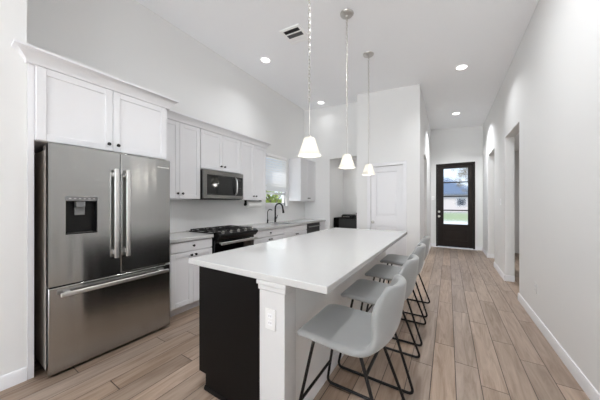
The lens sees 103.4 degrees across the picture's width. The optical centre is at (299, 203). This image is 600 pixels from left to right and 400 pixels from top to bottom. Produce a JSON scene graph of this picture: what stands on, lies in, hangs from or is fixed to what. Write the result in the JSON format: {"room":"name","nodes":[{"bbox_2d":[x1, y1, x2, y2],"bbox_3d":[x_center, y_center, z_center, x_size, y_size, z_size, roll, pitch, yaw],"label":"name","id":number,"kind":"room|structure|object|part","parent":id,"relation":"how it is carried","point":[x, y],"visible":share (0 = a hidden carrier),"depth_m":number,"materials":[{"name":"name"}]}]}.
{"room":"kitchen","nodes":[
{"label":"kitchen","id":0,"kind":"room"},
{"bbox_2d":[0,0,26,375],"bbox_3d":[-4.871,-0.615,-2.012,0.730,3.889,9.425,0,0,32],"label":"wall","id":1,"kind":"structure","parent":0,"point":[13,13],"depth_m":1.73,"materials":[{"name":"white paint"}]},
{"bbox_2d":[0,366,26,390],"bbox_3d":[-4.556,1.280,-2.209,0.014,0.100,9.425,0,0,32],"label":"baseboard","id":2,"kind":"structure","parent":1,"relation":"attached to","point":[11,379],"depth_m":1.73,"materials":[{"name":"white paint"}]},
{"bbox_2d":[27,0,303,205],"bbox_3d":[-1.288,-0.615,4.284,0.125,3.889,5.300,0,0,32],"label":"wall","id":3,"kind":"structure","parent":0,"point":[126,40],"depth_m":3.26,"materials":[{"name":"white paint"}]},
{"bbox_2d":[167,109,203,198],"bbox_3d":[-1.675,-0.606,3.147,0.422,1.091,0.607,0,0,32],"label":"upper cabinet","id":4,"kind":"object","parent":3,"relation":"attached to","point":[183,139],"visible":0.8,"depth_m":3.12,"materials":[{"name":"white paint"}]},
{"bbox_3d":[-1.646,-0.558,2.951,0.020,0.989,0.297,0,0,32],"label":"door","id":5,"kind":"part","parent":4,"relation":"part of","materials":[{"name":"white paint"}]},
{"bbox_3d":[-1.671,-1.103,3.145,0.413,0.095,0.607,0,0,32],"label":"crown molding","id":6,"kind":"part","parent":4,"relation":"part of","materials":[{"name":"white paint"}]},
{"bbox_3d":[-1.487,-0.558,3.206,0.020,0.989,0.297,0,0,32],"label":"door","id":7,"kind":"part","parent":4,"relation":"part of","materials":[{"name":"white paint"}]},
{"bbox_2d":[190,121,243,173],"bbox_3d":[-1.311,-0.823,3.730,0.422,0.656,0.767,0,0,32],"label":"upper cabinet","id":8,"kind":"object","parent":3,"relation":"attached to","point":[218,151],"visible":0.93,"depth_m":3.61,"materials":[{"name":"white paint"}]},
{"bbox_3d":[-1.303,-0.776,3.501,0.020,0.554,0.376,0,0,32],"label":"door","id":9,"kind":"part","parent":8,"relation":"part of","materials":[{"name":"white paint"}]},
{"bbox_3d":[-1.307,-1.103,3.727,0.413,0.095,0.767,0,0,32],"label":"crown molding","id":10,"kind":"part","parent":8,"relation":"part of","materials":[{"name":"white paint"}]},
{"bbox_2d":[192,169,242,199],"bbox_3d":[-1.289,-0.272,3.716,0.451,0.427,0.753,0,0,32],"label":"microwave","id":11,"kind":"object","parent":8,"relation":"attached to","point":[214,185],"visible":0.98,"depth_m":3.55,"materials":[{"name":"silver metal"}]},
{"bbox_3d":[-1.009,-0.271,3.866,0.024,0.292,0.178,0,0,32],"label":"control panel","id":12,"kind":"part","parent":11,"relation":"part of","materials":[{"name":"black glass"}]},
{"bbox_3d":[-1.101,-0.776,3.823,0.020,0.554,0.376,0,0,32],"label":"door","id":13,"kind":"part","parent":8,"relation":"part of","materials":[{"name":"white paint"}]},
{"bbox_2d":[170,199,304,232],"bbox_3d":[-0.953,0.170,4.693,0.010,0.480,4.050,0,0,32],"label":"backsplash","id":14,"kind":"structure","parent":3,"relation":"attached to","point":[185,214],"depth_m":4.06,"materials":[{"name":"tile"}]},
{"bbox_2d":[230,134,271,199],"bbox_3d":[-0.916,-0.606,4.362,0.423,1.091,0.723,0,0,32],"label":"upper cabinet","id":15,"kind":"object","parent":3,"relation":"attached to","point":[253,150],"visible":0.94,"depth_m":4.24,"materials":[{"name":"white paint"}]},
{"bbox_3d":[-0.912,-0.558,4.127,0.020,0.989,0.318,0,0,32],"label":"door","id":16,"kind":"part","parent":15,"relation":"part of","materials":[{"name":"white paint"}]},
{"bbox_3d":[-0.916,-1.103,4.362,0.423,0.095,0.723,0,0,32],"label":"crown molding","id":17,"kind":"part","parent":15,"relation":"part of","materials":[{"name":"white paint"}]},
{"bbox_2d":[244,200,261,205],"bbox_3d":[-0.880,-0.009,4.442,0.080,0.103,0.417,0,0,32],"label":"paper towel holder","id":18,"kind":"object","parent":15,"relation":"attached to","point":[245,201],"visible":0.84,"depth_m":4.28,"materials":[{"name":"black metal"}]},
{"bbox_2d":[245,201,261,207],"bbox_3d":[-0.875,0.015,4.450,0.120,0.120,0.369,0,0,32],"label":"paper towel roll","id":19,"kind":"object","parent":18,"relation":"on","point":[250,204],"visible":0.92,"depth_m":4.39,"materials":[{"name":"white paper"}]},
{"bbox_3d":[-0.742,-0.558,4.399,0.020,0.989,0.318,0,0,32],"label":"door","id":20,"kind":"part","parent":15,"relation":"part of","materials":[{"name":"white paint"}]},
{"bbox_2d":[265,162,288,209],"bbox_3d":[-0.554,-0.480,5.393,0.145,1.220,0.840,0,0,32],"label":"window","id":21,"kind":"structure","parent":3,"relation":"in","point":[268,206],"depth_m":5.42,"materials":[{"name":"white paint"}]},
{"bbox_2d":[266,152,286,194],"bbox_3d":[-0.536,-0.645,5.382,0.056,0.886,0.752,0,0,32],"label":"window blind","id":22,"kind":"object","parent":21,"relation":"attached to","point":[277,185],"visible":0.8,"depth_m":5.35,"materials":[{"name":"white fabric"}]},
{"bbox_3d":[-0.539,-0.224,5.384,0.048,0.044,0.744,0,0,32],"label":"rail","id":23,"kind":"part","parent":22,"relation":"part of","materials":[{"name":"white"}]},
{"bbox_3d":[-0.528,0.092,5.377,0.085,0.075,0.840,0,0,32],"label":"sill","id":24,"kind":"part","parent":21,"relation":"part of","materials":[{"name":"white paint"}]},
{"bbox_2d":[289,158,314,200],"bbox_3d":[0.079,-0.575,5.994,0.379,1.030,0.730,0,0,32],"label":"upper cabinet","id":25,"kind":"object","parent":3,"relation":"attached to","point":[301,170],"visible":0.99,"depth_m":5.74,"materials":[{"name":"white paint"}]},
{"bbox_3d":[0.109,-0.576,5.761,0.020,1.024,0.360,0,0,32],"label":"door","id":26,"kind":"part","parent":25,"relation":"part of","materials":[{"name":"white paint"}]},
{"bbox_3d":[0.302,-0.576,6.069,0.020,1.024,0.360,0,0,32],"label":"door","id":27,"kind":"part","parent":25,"relation":"part of","materials":[{"name":"white paint"}]},
{"bbox_2d":[0,246,589,399],"bbox_3d":[-0.371,1.390,-0.028,6.600,0.120,17.560,0,0,32],"label":"floor","id":28,"kind":"structure","parent":0,"point":[479,341],"depth_m":2.01,"materials":[{"name":"brown wood"}]},
{"bbox_2d":[11,38,178,379],"bbox_3d":[-1.991,0.084,2.365,0.716,2.492,1.204,0,0,32],"label":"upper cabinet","id":29,"kind":"object","parent":28,"relation":"on","point":[70,102],"visible":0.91,"depth_m":2.00,"materials":[{"name":"white paint"}]},
{"bbox_3d":[-2.299,0.130,1.959,0.605,2.400,0.033,0,0,32],"label":"panel","id":30,"kind":"part","parent":29,"relation":"part of","materials":[{"name":"white paint"}]},
{"bbox_3d":[-1.888,-0.771,2.017,0.020,0.567,0.487,0,0,32],"label":"door","id":31,"kind":"part","parent":29,"relation":"part of","materials":[{"name":"white paint"}]},
{"bbox_3d":[-1.991,-1.109,2.365,0.716,0.106,1.204,0,0,32],"label":"crown molding","id":32,"kind":"part","parent":29,"relation":"part of","materials":[{"name":"white paint"}]},
{"bbox_3d":[-1.627,-0.771,2.435,0.020,0.567,0.491,0,0,32],"label":"door","id":33,"kind":"part","parent":29,"relation":"part of","materials":[{"name":"white paint"}]},
{"bbox_3d":[-1.758,0.130,2.825,0.605,2.400,0.022,0,0,32],"label":"panel","id":34,"kind":"part","parent":29,"relation":"part of","materials":[{"name":"white paint"}]},
{"bbox_2d":[34,142,169,376],"bbox_3d":[-1.926,0.430,2.346,0.768,1.800,0.922,0,0,32],"label":"refrigerator","id":35,"kind":"object","parent":28,"relation":"on","point":[102,218],"visible":0.98,"depth_m":2.03,"materials":[{"name":"silver metal"}]},
{"bbox_3d":[-1.800,0.088,1.994,0.066,1.097,0.459,0,0,32],"label":"door","id":36,"kind":"part","parent":35,"relation":"part of","materials":[{"name":"silver metal"}]},
{"bbox_3d":[-1.677,0.978,2.191,0.066,0.660,0.922,0,0,32],"label":"freezer drawer","id":37,"kind":"part","parent":35,"relation":"part of","materials":[{"name":"silver metal"}]},
{"bbox_3d":[-1.648,0.087,2.120,0.058,0.795,0.032,0,0,32],"label":"handle","id":38,"kind":"part","parent":35,"relation":"part of","materials":[{"name":"silver metal"}]},
{"bbox_3d":[-1.600,0.087,2.198,0.058,0.795,0.032,0,0,32],"label":"handle","id":39,"kind":"part","parent":35,"relation":"part of","materials":[{"name":"silver metal"}]},
{"bbox_3d":[-1.554,0.088,2.388,0.066,1.097,0.457,0,0,32],"label":"door","id":40,"kind":"part","parent":35,"relation":"part of","materials":[{"name":"silver metal"}]},
{"bbox_2d":[170,238,211,316],"bbox_3d":[-1.569,0.890,3.092,0.638,0.879,0.561,0,0,32],"label":"base cabinet","id":41,"kind":"object","parent":28,"relation":"on","point":[184,276],"visible":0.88,"depth_m":2.86,"materials":[{"name":"white paint"}]},
{"bbox_3d":[-1.406,0.905,2.826,0.020,0.634,0.276,0,0,32],"label":"door","id":42,"kind":"part","parent":41,"relation":"part of","materials":[{"name":"white paint"}]},
{"bbox_3d":[-1.332,0.520,2.944,0.020,0.116,0.555,0,0,32],"label":"drawer","id":43,"kind":"part","parent":41,"relation":"part of","materials":[{"name":"white paint"}]},
{"bbox_2d":[170,231,213,242],"bbox_3d":[-1.579,0.430,3.079,0.637,0.040,0.594,0,0,32],"label":"countertop","id":44,"kind":"structure","parent":41,"relation":"on","point":[175,237],"depth_m":3.03,"materials":[{"name":"white stone"}]},
{"bbox_3d":[-1.258,0.905,3.062,0.020,0.634,0.276,0,0,32],"label":"door","id":45,"kind":"part","parent":41,"relation":"part of","materials":[{"name":"white paint"}]},
{"bbox_2d":[187,225,257,253],"bbox_3d":[-1.174,0.850,3.639,0.728,0.961,0.779,0,0,32],"label":"range","id":46,"kind":"object","parent":28,"relation":"on","point":[229,237],"visible":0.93,"depth_m":3.43,"materials":[{"name":"black metal"}]},
{"bbox_2d":[189,227,247,234],"bbox_3d":[-1.183,0.408,3.642,0.545,0.033,0.775,0,0,32],"label":"cooktop","id":47,"kind":"object","parent":46,"relation":"in","point":[210,230],"depth_m":3.44,"materials":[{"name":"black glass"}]},
{"bbox_2d":[212,235,257,253],"bbox_3d":[-1.172,0.863,3.635,0.720,0.875,0.767,0,0,32],"label":"oven","id":48,"kind":"object","parent":46,"relation":"in","point":[220,243],"depth_m":3.36,"materials":[{"name":"black glass"}]},
{"bbox_3d":[-0.917,0.445,3.492,0.115,0.106,0.755,0,0,32],"label":"control panel","id":49,"kind":"part","parent":46,"relation":"part of","materials":[{"name":"black plastic"}]},
{"bbox_2d":[254,227,283,244],"bbox_3d":[-0.777,0.890,4.359,0.638,0.879,0.866,0,0,32],"label":"base cabinet","id":50,"kind":"object","parent":28,"relation":"on","point":[267,235],"visible":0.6,"depth_m":4.19,"materials":[{"name":"white paint"}]},
{"bbox_3d":[-0.655,0.905,4.028,0.020,0.634,0.428,0,0,32],"label":"door","id":51,"kind":"part","parent":50,"relation":"part of","materials":[{"name":"white paint"}]},
{"bbox_3d":[-0.540,0.520,4.211,0.020,0.116,0.860,0,0,32],"label":"drawer","id":52,"kind":"part","parent":50,"relation":"part of","materials":[{"name":"white paint"}]},
{"bbox_3d":[-0.426,0.905,4.394,0.020,0.634,0.428,0,0,32],"label":"door","id":53,"kind":"part","parent":50,"relation":"part of","materials":[{"name":"white paint"}]},
{"bbox_2d":[240,219,325,230],"bbox_3d":[-0.307,0.430,5.115,0.637,0.040,2.648,0,0,32],"label":"countertop","id":54,"kind":"structure","parent":50,"relation":"on","point":[270,225],"depth_m":4.86,"materials":[{"name":"white stone"}]},
{"bbox_2d":[274,203,283,221],"bbox_3d":[-0.438,0.197,5.120,0.271,0.426,0.101,0,0,32],"label":"faucet","id":55,"kind":"object","parent":54,"relation":"on","point":[275,217],"visible":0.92,"depth_m":5.14,"materials":[{"name":"black metal"}]},
{"bbox_2d":[199,250,385,399],"bbox_3d":[0.270,0.890,2.639,0.825,0.880,2.639,0,0,32],"label":"kitchen island","id":56,"kind":"object","parent":28,"relation":"on","point":[240,358],"visible":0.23,"depth_m":1.53,"materials":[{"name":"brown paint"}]},
{"bbox_3d":[-0.462,1.316,1.561,0.523,0.028,0.012,0,0,32],"label":"shoe molding","id":57,"kind":"part","parent":56,"relation":"part of","materials":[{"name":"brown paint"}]},
{"bbox_3d":[-0.484,0.890,1.593,0.595,0.879,0.018,0,0,32],"label":"panel","id":58,"kind":"part","parent":56,"relation":"part of","materials":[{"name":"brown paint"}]},
{"bbox_2d":[265,307,275,330],"bbox_3d":[-0.171,0.670,1.371,0.075,0.120,0.009,0,0,32],"label":"wall outlet","id":59,"kind":"object","parent":56,"relation":"attached to","point":[270,314],"visible":1,"depth_m":1.37,"materials":[{"name":"white plastic"}]},
{"bbox_3d":[-0.131,0.480,1.423,0.216,0.060,0.152,0,0,32],"label":"cap molding","id":60,"kind":"part","parent":56,"relation":"part of","materials":[{"name":"grey paint"}]},
{"bbox_3d":[-0.133,0.890,1.423,0.184,0.879,0.118,0,0,32],"label":"post","id":61,"kind":"part","parent":56,"relation":"part of","materials":[{"name":"grey paint"}]},
{"bbox_2d":[189,227,406,293],"bbox_3d":[0.368,0.430,2.612,1.135,0.040,2.700,0,0,32],"label":"island countertop","id":62,"kind":"structure","parent":56,"relation":"on","point":[321,261],"depth_m":1.80,"materials":[{"name":"white stone"}]},
{"bbox_3d":[0.633,1.280,2.490,0.014,0.100,2.505,0,0,32],"label":"baseboard","id":63,"kind":"part","parent":56,"relation":"part of","materials":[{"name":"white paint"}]},
{"bbox_2d":[284,224,306,237],"bbox_3d":[-0.317,0.890,5.096,0.638,0.879,0.863,0,0,32],"label":"base cabinet","id":64,"kind":"object","parent":28,"relation":"on","point":[290,231],"visible":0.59,"depth_m":4.90,"materials":[{"name":"white paint"}]},
{"bbox_3d":[-0.194,0.905,4.766,0.020,0.634,0.427,0,0,32],"label":"door","id":65,"kind":"part","parent":64,"relation":"part of","materials":[{"name":"white paint"}]},
{"bbox_3d":[0.034,0.905,5.130,0.020,0.634,0.427,0,0,32],"label":"door","id":66,"kind":"part","parent":64,"relation":"part of","materials":[{"name":"white paint"}]},
{"bbox_2d":[306,222,320,232],"bbox_3d":[0.088,0.893,5.723,0.645,0.874,0.616,0,0,32],"label":"dishwasher","id":67,"kind":"object","parent":28,"relation":"on","point":[311,227],"visible":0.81,"depth_m":5.56,"materials":[{"name":"grey metal"}]},
{"bbox_2d":[320,221,324,230],"bbox_3d":[0.305,0.890,6.121,0.606,0.879,0.275,0,0,32],"label":"cabinet filler","id":68,"kind":"object","parent":28,"relation":"on","point":[322,227],"visible":0.1,"depth_m":5.97,"materials":[{"name":"white paint"}]},
{"bbox_2d":[334,217,356,228],"bbox_3d":[1.690,0.880,7.157,1.220,0.900,0.570,0,0,32],"label":"sideboard","id":69,"kind":"object","parent":28,"relation":"on","point":[339,222],"visible":0.16,"depth_m":7.03,"materials":[{"name":"brown paint"}]},
{"bbox_3d":[1.103,0.860,7.200,0.160,0.820,0.020,0,0,32],"label":"door","id":70,"kind":"part","parent":69,"relation":"part of","materials":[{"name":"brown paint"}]},
{"bbox_2d":[342,214,355,217],"bbox_3d":[1.488,0.380,7.231,0.380,0.100,0.258,0,0,32],"label":"countertop appliance","id":71,"kind":"object","parent":69,"relation":"on","point":[343,215],"visible":0.98,"depth_m":7.12,"materials":[{"name":"black plastic"}]},
{"bbox_2d":[297,274,406,399],"bbox_3d":[0.319,0.870,1.407,0.578,0.920,0.500,0,0,32],"label":"bar stool","id":72,"kind":"object","parent":28,"relation":"on","point":[346,330],"visible":1,"depth_m":1.28,"materials":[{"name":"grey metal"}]},
{"bbox_3d":[0.215,1.043,1.255,0.564,0.574,0.081,0,0,32],"label":"leg frame","id":73,"kind":"part","parent":72,"relation":"part of","materials":[{"name":"black metal"}]},
{"bbox_3d":[0.321,0.585,1.392,0.561,0.367,0.490,0,0,32],"label":"seat","id":74,"kind":"part","parent":72,"relation":"part of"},
{"bbox_3d":[0.424,1.043,1.588,0.564,0.574,0.081,0,0,32],"label":"leg frame","id":75,"kind":"part","parent":72,"relation":"part of","materials":[{"name":"black metal"}]},
{"bbox_2d":[338,254,419,394],"bbox_3d":[0.666,0.870,1.963,0.578,0.920,0.500,0,0,32],"label":"bar stool","id":76,"kind":"object","parent":28,"relation":"on","point":[362,290],"visible":0.71,"depth_m":1.84,"materials":[{"name":"black metal"}]},
{"bbox_3d":[0.563,1.043,1.810,0.564,0.574,0.081,0,0,32],"label":"leg frame","id":77,"kind":"part","parent":76,"relation":"part of","materials":[{"name":"black metal"}]},
{"bbox_3d":[0.668,0.585,1.947,0.561,0.367,0.490,0,0,32],"label":"seat","id":78,"kind":"part","parent":76,"relation":"part of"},
{"bbox_3d":[0.771,1.043,2.144,0.564,0.574,0.081,0,0,32],"label":"leg frame","id":79,"kind":"part","parent":76,"relation":"part of","materials":[{"name":"black metal"}]},
{"bbox_2d":[365,243,425,345],"bbox_3d":[1.013,0.870,2.518,0.578,0.920,0.500,0,0,32],"label":"bar stool","id":80,"kind":"object","parent":28,"relation":"on","point":[381,271],"visible":0.56,"depth_m":2.41,"materials":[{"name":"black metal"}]},
{"bbox_3d":[0.910,1.043,2.366,0.564,0.574,0.081,0,0,32],"label":"leg frame","id":81,"kind":"part","parent":80,"relation":"part of","materials":[{"name":"black metal"}]},
{"bbox_3d":[1.015,0.585,2.502,0.561,0.367,0.490,0,0,32],"label":"seat","id":82,"kind":"part","parent":80,"relation":"part of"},
{"bbox_3d":[1.118,1.043,2.699,0.564,0.574,0.081,0,0,32],"label":"leg frame","id":83,"kind":"part","parent":80,"relation":"part of","materials":[{"name":"black metal"}]},
{"bbox_2d":[380,236,429,317],"bbox_3d":[1.360,0.870,3.074,0.578,0.920,0.500,0,0,32],"label":"bar stool","id":84,"kind":"object","parent":28,"relation":"on","point":[395,259],"visible":0.66,"depth_m":2.96,"materials":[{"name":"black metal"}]},
{"bbox_3d":[1.362,0.585,3.058,0.561,0.367,0.490,0,0,32],"label":"seat","id":85,"kind":"part","parent":84,"relation":"part of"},
{"bbox_3d":[1.257,1.043,2.921,0.564,0.574,0.081,0,0,32],"label":"leg frame","id":86,"kind":"part","parent":84,"relation":"part of","materials":[{"name":"black metal"}]},
{"bbox_3d":[1.465,1.043,3.255,0.564,0.574,0.081,0,0,32],"label":"leg frame","id":87,"kind":"part","parent":84,"relation":"part of","materials":[{"name":"black metal"}]},
{"bbox_2d":[434,246,477,250],"bbox_3d":[4.617,1.319,7.067,1.090,0.022,0.200,0,0,32],"label":"threshold","id":88,"kind":"object","parent":28,"relation":"on","point":[434,246],"visible":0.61,"depth_m":6.99,"materials":[{"name":"white paint"}]},
{"bbox_2d":[304,102,356,229],"bbox_3d":[0.822,-0.609,6.043,1.590,3.879,0.120,0,0,32],"label":"wall","id":89,"kind":"structure","parent":0,"point":[328,124],"depth_m":6.06,"materials":[{"name":"white paint"}]},
{"bbox_2d":[136,0,538,129],"bbox_3d":[-1.238,-2.426,0.514,4.555,0.494,17.560,0,0,32],"label":"ceiling","id":90,"kind":"structure","parent":0,"point":[412,42],"depth_m":3.49,"materials":[{"name":"white paint"}]},
{"bbox_2d":[260,57,270,62],"bbox_3d":[-0.595,-2.474,4.086,0.189,0.026,0.189,0,0,38],"label":"recessed light","id":91,"kind":"object","parent":90,"relation":"in","point":[262,59],"visible":1,"depth_m":4.08,"materials":[{"name":"white plastic"}]},
{"bbox_2d":[279,23,310,44],"bbox_3d":[-0.070,-2.406,3.381,0.330,0.043,0.330,0,0,32],"label":"ceiling vent","id":92,"kind":"object","parent":90,"relation":"in","point":[295,34],"visible":0.99,"depth_m":3.37,"materials":[{"name":"white plastic"}]},
{"bbox_2d":[298,0,320,157],"bbox_3d":[0.084,-1.394,2.135,0.212,1.929,0.212,0,0,32],"label":"pendant light","id":93,"kind":"object","parent":90,"relation":"hanging from","point":[309,149],"visible":1,"depth_m":2.12,"materials":[{"name":"white glass"}]},
{"bbox_3d":[0.084,-0.772,2.135,0.008,0.308,0.008,0,0,10],"label":"rod","id":94,"kind":"part","parent":93,"relation":"part of","materials":[{"name":"silver metal"}]},
{"bbox_3d":[0.084,-0.511,2.135,0.212,0.162,0.212,0,0,32],"label":"lamp shade","id":95,"kind":"part","parent":93,"relation":"part of","materials":[{"name":"white glass"}]},
{"bbox_3d":[0.084,-1.598,2.135,0.021,1.390,0.021,0,0,-13],"label":"chain","id":96,"kind":"part","parent":93,"relation":"part of","materials":[{"name":"silver metal"}]},
{"bbox_2d":[339,8,355,168],"bbox_3d":[0.580,-1.399,2.928,0.212,1.919,0.212,0,0,32],"label":"pendant light","id":97,"kind":"object","parent":90,"relation":"hanging from","point":[346,162],"visible":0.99,"depth_m":2.91,"materials":[{"name":"white glass"}]},
{"bbox_3d":[0.580,-1.608,2.928,0.021,1.390,0.021,0,0,-13],"label":"chain","id":98,"kind":"part","parent":97,"relation":"part of","materials":[{"name":"silver metal"}]},
{"bbox_3d":[0.580,-0.521,2.928,0.212,0.162,0.212,0,0,32],"label":"lamp shade","id":99,"kind":"part","parent":97,"relation":"part of","materials":[{"name":"white glass"}]},
{"bbox_2d":[362,51,375,175],"bbox_3d":[1.078,-1.405,3.725,0.212,1.907,0.212,0,0,32],"label":"pendant light","id":100,"kind":"object","parent":90,"relation":"hanging from","point":[368,170],"visible":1,"depth_m":3.70,"materials":[{"name":"white glass"}]},
{"bbox_3d":[1.078,-1.620,3.725,0.021,1.390,0.021,0,0,-13],"label":"chain","id":101,"kind":"part","parent":100,"relation":"part of","materials":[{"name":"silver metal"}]},
{"bbox_3d":[1.078,-0.533,3.725,0.212,0.162,0.212,0,0,32],"label":"lamp shade","id":102,"kind":"part","parent":100,"relation":"part of","materials":[{"name":"white glass"}]},
{"bbox_2d":[455,64,468,69],"bbox_3d":[2.657,-2.239,3.894,0.189,0.026,0.189,0,0,38],"label":"recessed light","id":103,"kind":"object","parent":90,"relation":"in","point":[461,66],"visible":1,"depth_m":3.88,"materials":[{"name":"white plastic"}]},
{"bbox_2d":[332,159,356,227],"bbox_3d":[1.900,-0.070,6.607,2.620,2.800,1.980,0,0,32],"label":"wall","id":104,"kind":"structure","parent":0,"point":[344,181],"depth_m":7.74,"materials":[{"name":"white paint"}]},
{"bbox_2d":[357,84,423,255],"bbox_3d":[2.021,-0.544,5.282,1.250,3.748,0.900,0,0,32],"label":"wall","id":105,"kind":"structure","parent":0,"point":[396,116],"depth_m":4.83,"materials":[{"name":"white paint"}]},
{"bbox_2d":[371,165,402,266],"bbox_3d":[1.786,0.273,4.905,0.632,2.098,0.108,0,0,32],"label":"door","id":106,"kind":"structure","parent":105,"relation":"in","point":[387,184],"depth_m":4.90,"materials":[{"name":"white paint"}]},
{"bbox_3d":[1.804,-0.198,4.934,0.410,0.915,0.032,0,0,32],"label":"panel","id":107,"kind":"part","parent":106,"relation":"part of","materials":[{"name":"white paint"}]},
{"bbox_3d":[1.804,0.785,4.934,0.410,0.630,0.032,0,0,32],"label":"panel","id":108,"kind":"part","parent":106,"relation":"part of","materials":[{"name":"white paint"}]},
{"bbox_2d":[367,160,406,255],"bbox_3d":[1.777,0.240,4.891,0.780,2.180,0.022,0,0,32],"label":"door frame","id":109,"kind":"structure","parent":105,"relation":"attached to","point":[404,163],"depth_m":4.71,"materials":[{"name":"white paint"}]},
{"bbox_2d":[424,104,430,245],"bbox_3d":[3.374,-0.498,6.381,0.120,3.656,2.400,0,0,32],"label":"wall","id":110,"kind":"structure","parent":0,"point":[427,131],"depth_m":6.24,"materials":[{"name":"white paint"}]},
{"bbox_2d":[431,126,482,246],"bbox_3d":[3.444,-0.615,7.847,4.385,3.889,0.160,0,0,32],"label":"wall","id":111,"kind":"structure","parent":0,"point":[462,144],"depth_m":6.95,"materials":[{"name":"white paint"}]},
{"bbox_2d":[436,162,474,248],"bbox_3d":[4.617,0.065,7.068,0.970,2.530,0.178,0,0,32],"label":"door","id":112,"kind":"structure","parent":111,"relation":"in","point":[455,182],"depth_m":7.05,"materials":[{"name":"brown wood"}]},
{"bbox_3d":[4.638,0.940,7.069,0.604,0.340,0.037,0,0,32],"label":"panel","id":113,"kind":"part","parent":112,"relation":"part of","materials":[{"name":"brown wood"}]},
{"bbox_2d":[431,243,481,250],"bbox_3d":[4.604,1.280,7.020,1.290,0.100,0.014,0,0,32],"label":"baseboard","id":114,"kind":"structure","parent":111,"relation":"attached to","point":[432,244],"depth_m":6.75,"materials":[{"name":"white paint"}]},
{"bbox_2d":[494,150,518,252],"bbox_3d":[4.496,-0.070,4.124,1.345,2.800,5.360,0,0,32],"label":"wall","id":115,"kind":"structure","parent":0,"point":[517,151],"depth_m":6.35,"materials":[{"name":"white paint"}]},
{"bbox_2d":[515,133,518,150],"bbox_3d":[4.496,-1.470,4.124,1.345,0.100,5.360,0,0,32],"label":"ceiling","id":116,"kind":"structure","parent":0,"point":[517,135],"depth_m":5.52,"materials":[{"name":"white paint"}]},
{"bbox_2d":[483,0,599,393],"bbox_3d":[0.598,-0.440,-0.727,0.125,3.540,17.400,0,0,32],"label":"wall","id":117,"kind":"structure","parent":0,"point":[548,94],"depth_m":2.22,"materials":[{"name":"white paint"}]},
{"bbox_2d":[482,247,599,399],"bbox_3d":[0.592,1.280,-0.724,0.139,0.100,17.400,0,0,32],"label":"baseboard","id":118,"kind":"structure","parent":117,"relation":"attached to","point":[585,384],"depth_m":2.08,"materials":[{"name":"white paint"}]},
{"label":"outside","id":119,"kind":"structure","parent":0,"visible":0},
{"bbox_3d":[-13.498,1.410,9.950,26.560,0.120,14.570,0,0,32],"label":"yard","id":120,"kind":"structure","parent":119,"visible":0},
{"bbox_2d":[266,191,281,202],"bbox_3d":[-0.967,0.261,8.405,1.855,2.161,1.806,0,0,32],"label":"shrub","id":121,"kind":"object","parent":120,"relation":"on","point":[275,198],"visible":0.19,"depth_m":8.08,"materials":[{"name":"green plant"}]}
]}

